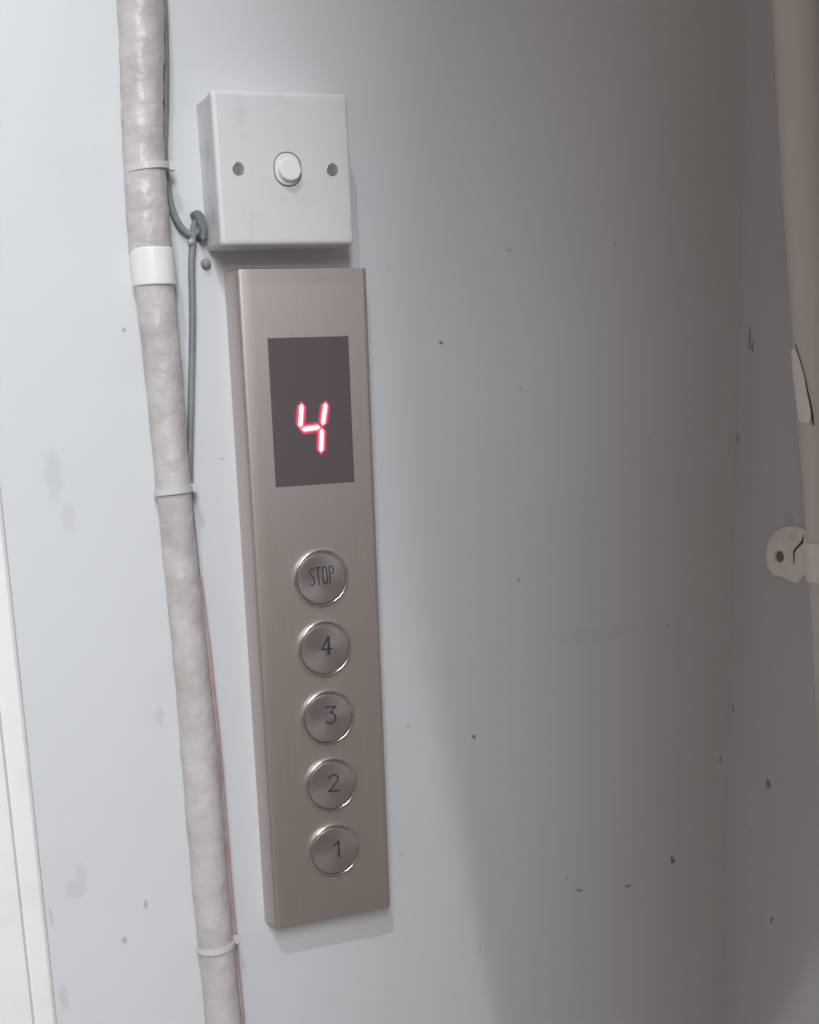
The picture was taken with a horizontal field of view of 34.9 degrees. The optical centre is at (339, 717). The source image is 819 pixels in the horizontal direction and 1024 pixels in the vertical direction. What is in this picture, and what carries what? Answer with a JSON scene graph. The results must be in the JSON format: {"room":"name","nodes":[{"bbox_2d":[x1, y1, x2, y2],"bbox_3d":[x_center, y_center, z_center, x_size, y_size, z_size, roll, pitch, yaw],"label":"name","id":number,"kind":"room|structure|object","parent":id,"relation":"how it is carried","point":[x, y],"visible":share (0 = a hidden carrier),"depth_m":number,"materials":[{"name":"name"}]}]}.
{"room":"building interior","nodes":[
{"label":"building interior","id":0,"kind":"room"},
{"bbox_2d":[0,0,746,1023],"bbox_3d":[0.073,-0.205,0.944,0.643,2.600,0.100,-8,15,-20],"label":"wall","id":1,"kind":"structure","parent":0,"point":[546,195],"depth_m":0.89,"materials":[{"name":"paint"}]},
{"bbox_2d":[0,498,55,1023],"bbox_3d":[-0.246,0.079,0.874,0.072,2.110,0.111,-8,15,-20],"label":"trim","id":2,"kind":"structure","parent":1,"relation":"attached to","point":[26,992],"depth_m":0.84,"materials":[{"name":"paint"}]},
{"bbox_2d":[116,0,240,1023],"bbox_3d":[-0.079,0.315,0.930,0.042,1.610,0.028,-9,15,-25],"label":"conduit pipe","id":3,"kind":"object","parent":1,"relation":"attached to","point":[140,22],"visible":1,"depth_m":0.81,"materials":[{"name":"white plastic"}]},
{"bbox_2d":[199,575,244,1023],"bbox_3d":[-0.056,0.500,0.987,0.019,1.222,0.004,-8,15,-20],"label":"wire","id":4,"kind":"object","parent":3,"relation":"attached to","point":[207,638],"visible":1,"depth_m":0.88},
{"bbox_2d":[163,0,199,574],"bbox_3d":[-0.066,0.310,0.944,0.023,1.612,0.009,-8,15,-20],"label":"cable","id":5,"kind":"object","parent":1,"relation":"attached to","point":[194,231],"visible":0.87,"depth_m":0.80,"materials":[{"name":"grey plastic"}]},
{"bbox_2d":[188,210,206,244],"bbox_3d":[-0.088,-0.300,0.798,0.012,0.020,0.010,-8,15,-20],"label":"clip","id":6,"kind":"object","parent":1,"relation":"attached to","point":[199,217],"visible":1,"depth_m":0.80,"materials":[{"name":"grey plastic"}]},
{"bbox_2d":[201,259,210,268],"bbox_3d":[-0.083,-0.282,0.808,0.006,0.006,0.004,-8,15,-20],"label":"screw","id":7,"kind":"object","parent":1,"relation":"attached to","point":[205,263],"visible":1,"depth_m":0.81,"materials":[{"name":"grey metal"}]},
{"bbox_2d":[196,90,352,251],"bbox_3d":[-0.038,-0.333,0.795,0.087,0.087,0.038,-8,15,-20],"label":"light switch","id":8,"kind":"object","parent":1,"relation":"attached to","point":[275,166],"visible":1,"depth_m":0.78,"materials":[{"name":"white plastic"}]},
{"bbox_2d":[224,268,389,927],"bbox_3d":[-0.017,-0.071,0.872,0.091,0.436,0.020,-8,15,-20],"label":"control panel","id":9,"kind":"object","parent":1,"relation":"attached to","point":[298,342],"visible":1,"depth_m":0.86,"materials":[{"name":"silver metal"}]},
{"bbox_2d":[721,0,818,1023],"bbox_3d":[0.688,-0.036,0.127,0.100,2.600,1.900,-8,15,-20],"label":"wall","id":10,"kind":"structure","parent":0,"point":[770,968],"depth_m":0.97,"materials":[{"name":"paint"}]},
{"bbox_2d":[766,526,818,583],"bbox_3d":[0.324,-0.111,0.910,0.024,0.041,0.101,-4,14,-5],"label":"clamp","id":11,"kind":"object","parent":10,"relation":"attached to","point":[789,556],"visible":0.98,"depth_m":0.93,"materials":[{"name":"grey"}]},
{"bbox_2d":[771,0,818,755],"bbox_3d":[0.367,0.261,0.921,0.030,1.683,0.255,-8,15,-20],"label":"pipe","id":12,"kind":"object","parent":10,"relation":"attached to","point":[795,23],"visible":0.96,"depth_m":0.85,"materials":[{"name":"white"}]},
{"bbox_2d":[791,344,813,425],"bbox_3d":[0.307,-0.221,0.864,0.004,0.053,0.024,-8,15,-20],"label":"flake","id":13,"kind":"object","parent":12,"relation":"attached to","point":[803,402],"visible":1,"depth_m":0.86,"materials":[{"name":"white paint"}]}
]}

